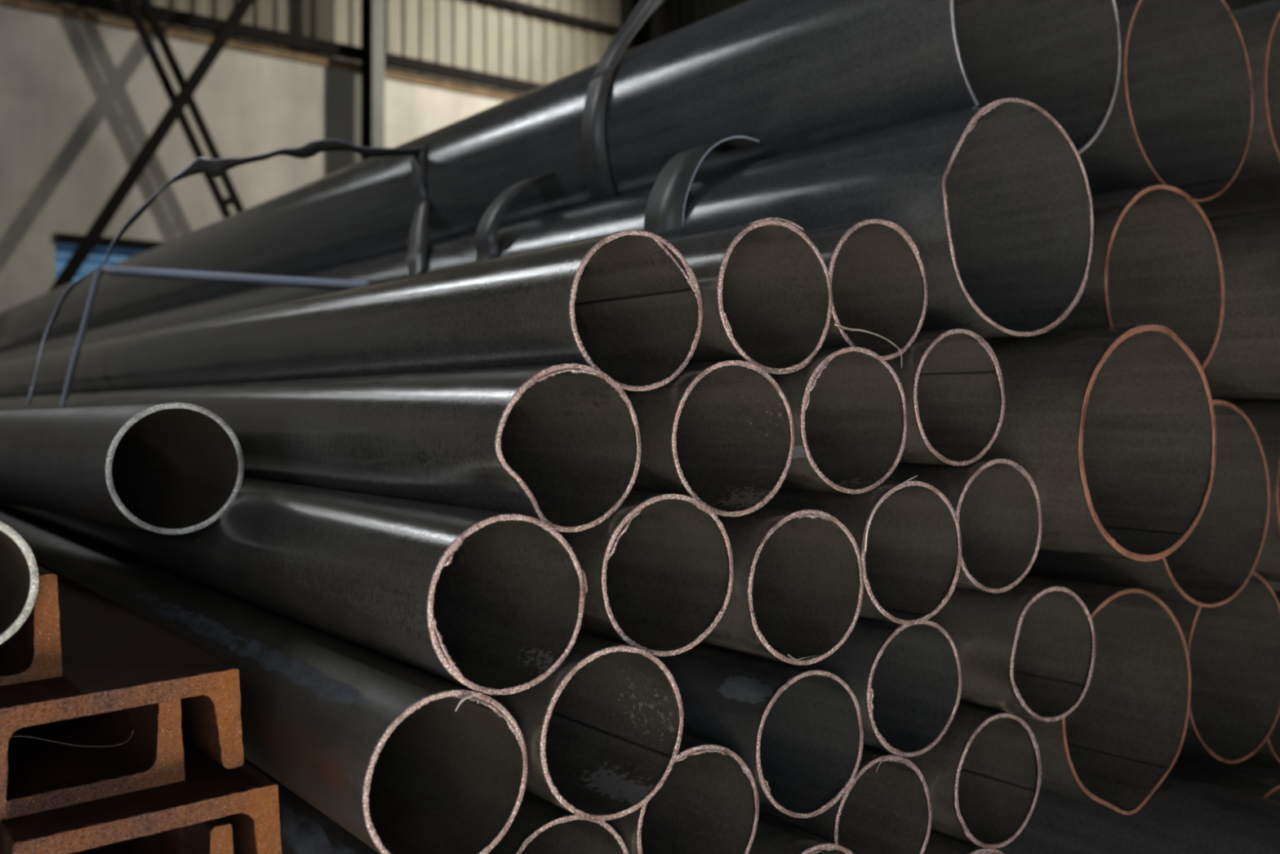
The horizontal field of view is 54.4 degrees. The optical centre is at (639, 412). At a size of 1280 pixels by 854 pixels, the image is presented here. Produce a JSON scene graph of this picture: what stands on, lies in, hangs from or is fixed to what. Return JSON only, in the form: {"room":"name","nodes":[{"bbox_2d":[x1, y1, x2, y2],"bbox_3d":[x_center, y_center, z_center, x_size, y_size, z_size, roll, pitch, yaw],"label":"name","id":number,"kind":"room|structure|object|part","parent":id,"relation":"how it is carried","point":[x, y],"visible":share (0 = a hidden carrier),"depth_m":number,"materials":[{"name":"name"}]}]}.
{"room":"steel pipe warehouse","nodes":[
{"label":"steel pipe warehouse","id":0,"kind":"room"},
{"bbox_2d":[0,4,506,311],"bbox_3d":[-6.691,-1.500,13.217,18.257,5.500,0.350,0,0,-39],"label":"wall","id":1,"kind":"structure","parent":0,"point":[80,100],"depth_m":13.87,"materials":[{"name":"beige paint"}]},
{"bbox_2d":[55,232,165,281],"bbox_3d":[-4.982,-0.335,14.453,3.400,3.170,0.140,0,0,-39],"label":"door","id":2,"kind":"structure","parent":1,"relation":"in","point":[66,244],"depth_m":13.66,"materials":[{"name":"blue paint"}]},
{"bbox_2d":[48,0,254,291],"bbox_3d":[-5.266,-2.999,13.583,2.993,4.979,0.128,0,0,-39],"label":"brace","id":3,"kind":"object","parent":1,"relation":"attached to","point":[149,148],"visible":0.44,"depth_m":13.49,"materials":[{"name":"black metal"}]},
{"bbox_2d":[123,0,244,218],"bbox_3d":[-4.801,-2.671,14.135,2.531,4.834,0.091,0,0,-39],"label":"brace","id":4,"kind":"object","parent":1,"relation":"attached to","point":[233,198],"visible":0.4,"depth_m":13.85,"materials":[{"name":"black metal"}]},
{"bbox_3d":[-5.471,-4.510,13.534,0.192,0.155,0.008,0,0,-39],"label":"batten plate","id":5,"kind":"part","parent":4,"relation":"part of","materials":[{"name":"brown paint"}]},
{"bbox_3d":[-4.676,-2.409,14.184,0.192,0.155,0.008,0,0,-39],"label":"batten plate","id":6,"kind":"part","parent":4,"relation":"part of","materials":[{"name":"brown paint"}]},
{"bbox_2d":[0,0,521,100],"bbox_3d":[-6.681,-4.310,13.206,18.257,0.120,0.380,0,0,-39],"label":"steel beam","id":7,"kind":"structure","parent":1,"relation":"attached to","point":[42,6],"depth_m":14.69,"materials":[{"name":"metal"}]},
{"bbox_2d":[39,0,633,93],"bbox_3d":[-6.683,-6.675,13.375,18.468,4.650,0.040,0,0,-39],"label":"wall","id":8,"kind":"structure","parent":0,"point":[469,34],"depth_m":16.89,"materials":[{"name":"beige metal"}]},
{"bbox_2d":[472,0,619,35],"bbox_3d":[-7.048,-5.646,12.944,17.357,0.100,0.100,0,0,-39],"label":"beam","id":9,"kind":"structure","parent":8,"relation":"attached to","point":[513,5],"depth_m":17.66,"materials":[{"name":"black metal"}]},
{"bbox_2d":[669,0,1263,32],"bbox_3d":[5.756,-3.875,12.405,0.040,10.250,17.468,0,0,-39],"label":"wall","id":10,"kind":"structure","parent":0,"point":[682,13],"depth_m":18.40,"materials":[{"name":"beige metal"}]},
{"bbox_2d":[1266,580,1279,591],"bbox_3d":[1.000,1.350,9.000,34.000,0.200,34.000,0,0,0],"label":"floor","id":11,"kind":"structure","parent":0,"point":[1274,585],"depth_m":9.01,"materials":[{"name":"concrete"}]},
{"bbox_2d":[67,817,233,853],"bbox_3d":[-2.896,0.541,4.631,0.289,0.129,8.002,0,0,-35],"label":"channel","id":12,"kind":"object","parent":11,"relation":"on","point":[215,836],"visible":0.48,"depth_m":1.52,"materials":[{"name":"brown metal"}]},
{"bbox_2d":[0,735,281,853],"bbox_3d":[-2.850,0.505,4.658,0.289,0.132,8.002,0,0,-35],"label":"channel","id":13,"kind":"object","parent":12,"relation":"on","point":[247,799],"visible":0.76,"depth_m":1.42,"materials":[{"name":"brown metal"}]},
{"bbox_2d":[0,698,185,821],"bbox_3d":[-2.975,0.398,4.683,0.290,0.129,8.002,0,0,-35],"label":"channel","id":14,"kind":"object","parent":13,"relation":"on","point":[43,775],"visible":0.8,"depth_m":1.50,"materials":[{"name":"brown metal"}]},
{"bbox_2d":[0,560,244,817],"bbox_3d":[-2.905,0.375,4.686,0.289,0.132,8.002,0,0,-35],"label":"channel","id":15,"kind":"object","parent":14,"relation":"on","point":[113,658],"visible":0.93,"depth_m":1.50,"materials":[{"name":"brown metal"}]},
{"bbox_2d":[0,564,62,685],"bbox_3d":[-3.122,0.270,4.682,0.291,0.152,8.002,0,0,-35],"label":"channel","id":16,"kind":"object","parent":15,"relation":"on","point":[33,652],"visible":0.62,"depth_m":1.49,"materials":[{"name":"brown metal"}]},
{"bbox_2d":[0,520,39,644],"bbox_3d":[-2.485,0.192,3.829,0.160,0.161,6.002,0,0,-35],"label":"pipe","id":17,"kind":"object","parent":16,"relation":"in","point":[19,570],"visible":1,"depth_m":1.44,"materials":[{"name":"grey metal"}]},
{"bbox_2d":[14,729,133,746],"bbox_3d":[-0.658,0.378,1.437,0.140,0.028,0.001,0,0,-35],"label":"thread","id":18,"kind":"object","parent":15,"relation":"attached to","point":[133,730],"visible":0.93,"depth_m":1.44,"materials":[{"name":"metal"}]},
{"bbox_2d":[244,757,379,853],"bbox_3d":[-3.668,0.646,6.340,0.218,0.217,12.003,0,0,-35],"label":"pipe","id":19,"kind":"object","parent":11,"relation":"on","point":[304,828],"visible":0.06,"depth_m":1.67,"materials":[{"name":"black metal"}]},
{"bbox_2d":[0,506,528,853],"bbox_3d":[-3.682,0.430,6.342,0.214,0.214,12.014,0,0,-35],"label":"pipe","id":20,"kind":"object","parent":19,"relation":"on","point":[405,758],"visible":0.83,"depth_m":1.63,"materials":[{"name":"black metal"}]},
{"bbox_2d":[0,477,587,694],"bbox_3d":[-3.617,0.229,6.384,0.220,0.215,12.006,0,0,-35],"label":"pipe","id":21,"kind":"object","parent":20,"relation":"on","point":[487,602],"visible":0.94,"depth_m":1.67,"materials":[{"name":"grey metal"}]},
{"bbox_2d":[0,402,244,534],"bbox_3d":[-1.623,0.107,3.109,0.220,0.248,2.714,0,0,-39],"label":"pipe","id":22,"kind":"object","parent":21,"relation":"on","point":[168,468],"visible":1,"depth_m":2.26,"materials":[{"name":"grey metal"}]},
{"bbox_2d":[0,363,641,532],"bbox_3d":[-3.549,0.045,6.483,0.221,0.216,12.006,0,0,-35],"label":"pipe","id":23,"kind":"object","parent":21,"relation":"on","point":[558,446],"visible":0.84,"depth_m":1.78,"materials":[{"name":"grey metal"}]},
{"bbox_2d":[60,265,368,408],"bbox_3d":[-1.260,-0.227,3.807,0.914,0.464,0.283,0,0,0],"label":"strap","id":24,"kind":"object","parent":23,"relation":"on","point":[112,270],"visible":0.91,"depth_m":3.90,"materials":[{"name":"blue"}]},
{"bbox_2d":[0,230,702,397],"bbox_3d":[-3.463,-0.137,6.582,0.217,0.218,12.007,0,0,-35],"label":"pipe","id":25,"kind":"object","parent":23,"relation":"on","point":[626,305],"visible":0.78,"depth_m":1.96,"materials":[{"name":"black metal"}]},
{"bbox_2d":[360,0,384,161],"bbox_3d":[-3.312,-3.875,15.432,0.170,10.250,0.300,0,0,-39],"label":"steel column","id":26,"kind":"structure","parent":11,"relation":"on","point":[372,11],"depth_m":15.36,"materials":[{"name":"grey metal"}]},
{"bbox_2d":[44,0,543,93],"bbox_3d":[-6.877,-4.455,12.735,17.357,0.150,0.100,0,0,-39],"label":"beam","id":27,"kind":"structure","parent":26,"relation":"attached to","point":[165,15],"depth_m":15.02,"materials":[{"name":"black metal"}]},
{"bbox_2d":[487,789,629,853],"bbox_3d":[-3.560,0.647,6.562,0.215,0.216,12.003,0,0,-35],"label":"pipe","id":28,"kind":"object","parent":11,"relation":"on","point":[540,825],"visible":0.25,"depth_m":1.73,"materials":[{"name":"black metal"}]},
{"bbox_2d":[0,505,684,820],"bbox_3d":[-3.494,0.398,6.445,0.215,0.216,12.003,0,0,-35],"label":"pipe","id":29,"kind":"object","parent":28,"relation":"on","point":[602,732],"visible":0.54,"depth_m":1.64,"materials":[{"name":"black metal"}]},
{"bbox_2d":[558,489,733,656],"bbox_3d":[-3.422,0.214,6.538,0.215,0.214,12.007,0,0,-35],"label":"pipe","id":30,"kind":"object","parent":29,"relation":"on","point":[659,571],"visible":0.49,"depth_m":1.74,"materials":[{"name":"grey metal"}]},
{"bbox_2d":[633,0,669,47],"bbox_3d":[0.171,-3.875,18.267,0.340,10.250,0.420,0,0,-39],"label":"steel column","id":31,"kind":"structure","parent":11,"relation":"on","point":[657,24],"depth_m":18.17,"materials":[{"name":"black metal"}]},
{"bbox_2d":[748,813,854,853],"bbox_3d":[-3.206,0.732,6.691,0.219,0.218,12.006,0,0,-35],"label":"pipe","id":32,"kind":"object","parent":11,"relation":"on","point":[772,836],"visible":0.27,"depth_m":1.82,"materials":[{"name":"black metal"}]},
{"bbox_2d":[604,733,759,853],"bbox_3d":[-3.377,0.580,6.660,0.217,0.217,12.005,0,0,-35],"label":"pipe","id":33,"kind":"object","parent":32,"relation":"on","point":[708,802],"visible":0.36,"depth_m":1.88,"materials":[{"name":"black metal"}]},
{"bbox_2d":[654,641,863,817],"bbox_3d":[-3.204,0.498,6.767,0.222,0.219,12.006,0,0,-35],"label":"pipe","id":34,"kind":"object","parent":32,"relation":"on","point":[797,729],"visible":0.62,"depth_m":1.95,"materials":[{"name":"black metal"}]},
{"bbox_2d":[701,505,863,665],"bbox_3d":[-3.228,0.244,6.635,0.217,0.216,12.005,0,0,-35],"label":"pipe","id":35,"kind":"object","parent":34,"relation":"on","point":[797,593],"visible":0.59,"depth_m":1.82,"materials":[{"name":"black metal"}]},
{"bbox_2d":[624,360,795,516],"bbox_3d":[-3.330,0.036,6.622,0.217,0.217,12.006,0,0,-35],"label":"pipe","id":36,"kind":"object","parent":35,"relation":"on","point":[719,434],"visible":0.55,"depth_m":1.81,"materials":[{"name":"grey metal"}]},
{"bbox_2d":[666,217,832,373],"bbox_3d":[-3.266,-0.166,6.679,0.219,0.223,12.005,0,0,-35],"label":"pipe","id":37,"kind":"object","parent":36,"relation":"on","point":[766,287],"visible":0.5,"depth_m":1.86,"materials":[{"name":"black metal"}]},
{"bbox_2d":[923,828,1004,853],"bbox_3d":[-2.908,0.822,6.926,0.220,0.219,12.006,0,0,-35],"label":"pipe","id":38,"kind":"object","parent":11,"relation":"on","point":[939,842],"visible":0.1,"depth_m":2.05,"materials":[{"name":"black metal"}]},
{"bbox_2d":[759,745,932,853],"bbox_3d":[-3.074,0.651,6.858,0.220,0.219,12.011,0,0,-35],"label":"pipe","id":39,"kind":"object","parent":38,"relation":"on","point":[886,808],"visible":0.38,"depth_m":2.06,"materials":[{"name":"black metal"}]},
{"bbox_2d":[802,615,961,756],"bbox_3d":[-3.023,0.439,6.878,0.220,0.217,12.004,0,0,-35],"label":"pipe","id":40,"kind":"object","parent":39,"relation":"on","point":[905,680],"visible":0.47,"depth_m":2.05,"materials":[{"name":"black metal"}]},
{"bbox_2d":[764,475,961,625],"bbox_3d":[-3.044,0.205,6.747,0.218,0.226,12.035,0,0,-35],"label":"pipe","id":41,"kind":"object","parent":40,"relation":"on","point":[906,534],"visible":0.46,"depth_m":1.95,"materials":[{"name":"black metal"}]},
{"bbox_2d":[768,346,907,493],"bbox_3d":[-3.144,0.012,6.734,0.218,0.217,12.005,0,0,-35],"label":"pipe","id":42,"kind":"object","parent":41,"relation":"on","point":[848,406],"visible":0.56,"depth_m":1.92,"materials":[{"name":"black metal"}]},
{"bbox_2d":[801,218,928,368],"bbox_3d":[-3.089,-0.183,6.808,0.225,0.230,12.020,0,0,-35],"label":"pipe","id":43,"kind":"object","parent":42,"relation":"on","point":[876,270],"visible":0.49,"depth_m":2.01,"materials":[{"name":"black metal"}]},
{"bbox_2d":[862,701,1041,848],"bbox_3d":[-2.871,0.605,6.941,0.222,0.219,12.008,0,0,-35],"label":"pipe","id":44,"kind":"object","parent":38,"relation":"on","point":[983,777],"visible":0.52,"depth_m":2.11,"materials":[{"name":"black metal"}]},
{"bbox_2d":[927,581,1096,721],"bbox_3d":[-2.791,0.392,6.916,0.222,0.218,12.006,0,0,-35],"label":"pipe","id":45,"kind":"object","parent":44,"relation":"on","point":[1027,649],"visible":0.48,"depth_m":2.07,"materials":[{"name":"black metal"}]},
{"bbox_2d":[886,457,1042,593],"bbox_3d":[-2.885,0.182,6.893,0.218,0.215,12.006,0,0,-35],"label":"pipe","id":46,"kind":"object","parent":45,"relation":"on","point":[996,504],"visible":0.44,"depth_m":2.08,"materials":[{"name":"grey metal"}]},
{"bbox_2d":[884,328,1004,466],"bbox_3d":[-2.954,-0.024,6.867,0.220,0.217,12.004,0,0,-35],"label":"pipe","id":47,"kind":"object","parent":46,"relation":"on","point":[951,380],"visible":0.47,"depth_m":2.05,"materials":[{"name":"black metal"}]},
{"bbox_2d":[995,773,1279,853],"bbox_3d":[-2.317,0.880,6.996,0.396,0.397,12.003,0,0,-35],"label":"pipe","id":48,"kind":"object","parent":11,"relation":"on","point":[1184,815],"visible":0.14,"depth_m":2.22,"materials":[{"name":"black metal"}]},
{"bbox_2d":[959,574,1191,814],"bbox_3d":[-2.588,0.517,7.120,0.392,0.403,12.004,0,0,-35],"label":"pipe","id":49,"kind":"object","parent":48,"relation":"on","point":[1126,735],"visible":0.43,"depth_m":2.36,"materials":[{"name":"black metal"}]},
{"bbox_2d":[981,324,1216,561],"bbox_3d":[-2.607,0.051,6.980,0.400,0.397,12.005,0,0,-35],"label":"pipe","id":50,"kind":"object","parent":49,"relation":"on","point":[1113,429],"visible":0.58,"depth_m":2.18,"materials":[{"name":"black metal"}]},
{"bbox_2d":[0,97,1093,361],"bbox_3d":[-2.827,-0.323,6.969,0.393,0.394,12.005,0,0,-35],"label":"pipe","id":51,"kind":"object","parent":50,"relation":"on","point":[993,198],"visible":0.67,"depth_m":2.26,"materials":[{"name":"black metal"}]},
{"bbox_2d":[474,170,555,262],"bbox_3d":[-0.240,-0.504,3.321,0.408,0.278,0.116,0,0,-35],"label":"strap","id":52,"kind":"object","parent":51,"relation":"on","point":[486,242],"visible":0.58,"depth_m":3.22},
{"bbox_2d":[0,0,1121,351],"bbox_3d":[-2.719,-0.711,7.204,0.500,0.497,12.002,0,0,-35],"label":"pipe","id":53,"kind":"object","parent":51,"relation":"on","point":[787,76],"visible":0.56,"depth_m":2.82,"materials":[{"name":"black metal"}]},
{"bbox_2d":[26,138,422,404],"bbox_3d":[-1.308,-0.436,3.796,1.236,0.825,0.426,0,0,0],"label":"strap","id":54,"kind":"object","parent":53,"relation":"attached to","point":[215,167],"visible":0.99,"depth_m":3.73,"materials":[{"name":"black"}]},
{"bbox_2d":[406,143,430,276],"bbox_3d":[-0.669,-0.610,3.751,0.069,0.502,0.505,0,0,-10],"label":"strap","id":55,"kind":"object","parent":53,"relation":"hanging from","point":[419,238],"visible":0.95,"depth_m":3.83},
{"bbox_2d":[581,0,666,202],"bbox_3d":[-0.025,-0.816,3.070,0.320,0.631,0.126,0,0,35],"label":"strap","id":56,"kind":"object","parent":53,"relation":"on","point":[600,186],"visible":0.97,"depth_m":3.10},
{"bbox_2d":[643,136,759,239],"bbox_3d":[0.175,-0.427,2.669,0.343,0.306,0.136,0,0,-35],"label":"strap","id":57,"kind":"object","parent":51,"relation":"on","point":[665,206],"visible":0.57,"depth_m":2.59,"materials":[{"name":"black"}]},
{"bbox_2d":[1168,755,1279,800],"bbox_3d":[-2.152,0.960,7.442,0.400,0.402,12.003,0,0,-35],"label":"pipe","id":58,"kind":"object","parent":11,"relation":"on","point":[1249,782],"visible":0.12,"depth_m":2.61,"materials":[{"name":"black metal"}]},
{"bbox_2d":[1162,571,1279,763],"bbox_3d":[-2.232,0.520,7.453,0.395,0.397,12.004,0,0,-35],"label":"pipe","id":59,"kind":"object","parent":58,"relation":"on","point":[1233,646],"visible":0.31,"depth_m":2.71,"materials":[{"name":"grey metal"}]},
{"bbox_2d":[1026,400,1270,607],"bbox_3d":[-2.357,0.175,7.285,0.398,0.398,12.007,0,0,-35],"label":"pipe","id":60,"kind":"object","parent":59,"relation":"on","point":[1220,555],"visible":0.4,"depth_m":2.51,"materials":[{"name":"grey metal"}]},
{"bbox_2d":[1048,184,1224,369],"bbox_3d":[-2.457,-0.235,7.268,0.398,0.394,12.007,0,0,-35],"label":"pipe","id":61,"kind":"object","parent":60,"relation":"on","point":[1156,259],"visible":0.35,"depth_m":2.51,"materials":[{"name":"black metal"}]},
{"bbox_2d":[1222,399,1279,582],"bbox_3d":[-2.024,0.166,7.506,0.400,0.400,12.003,0,0,-35],"label":"pipe","id":62,"kind":"object","parent":59,"relation":"on","point":[1264,415],"visible":0.16,"depth_m":2.56,"materials":[{"name":"grey metal"}]},
{"bbox_2d":[1203,208,1279,399],"bbox_3d":[-2.028,-0.225,7.350,0.398,0.396,12.003,0,0,-35],"label":"pipe","id":63,"kind":"object","parent":62,"relation":"on","point":[1244,363],"visible":0.18,"depth_m":2.48,"materials":[{"name":"black metal"}]},
{"bbox_2d":[1079,0,1253,202],"bbox_3d":[-2.280,-0.695,7.564,0.491,0.488,12.002,0,0,-35],"label":"pipe","id":64,"kind":"object","parent":63,"relation":"on","point":[1180,117],"visible":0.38,"depth_m":2.85,"materials":[{"name":"black metal"}]},
{"bbox_2d":[1196,0,1279,217],"bbox_3d":[-1.861,-0.742,7.827,0.499,0.501,12.002,0,0,-35],"label":"pipe","id":65,"kind":"object","parent":63,"relation":"on","point":[1255,187],"visible":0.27,"depth_m":2.88,"materials":[{"name":"black metal"}]},
{"bbox_2d":[1178,751,1279,778],"bbox_3d":[-1.776,1.025,7.622,0.402,0.399,12.003,0,0,-35],"label":"pipe","id":66,"kind":"object","parent":11,"relation":"on","point":[1260,768],"visible":0.02,"depth_m":2.95,"materials":[{"name":"black metal"}]},
{"bbox_2d":[1246,590,1279,767],"bbox_3d":[-1.950,0.614,7.725,0.400,0.399,12.004,0,0,-35],"label":"pipe","id":67,"kind":"object","parent":66,"relation":"on","point":[1268,753],"visible":0.1,"depth_m":2.81,"materials":[{"name":"grey metal"}]}
]}

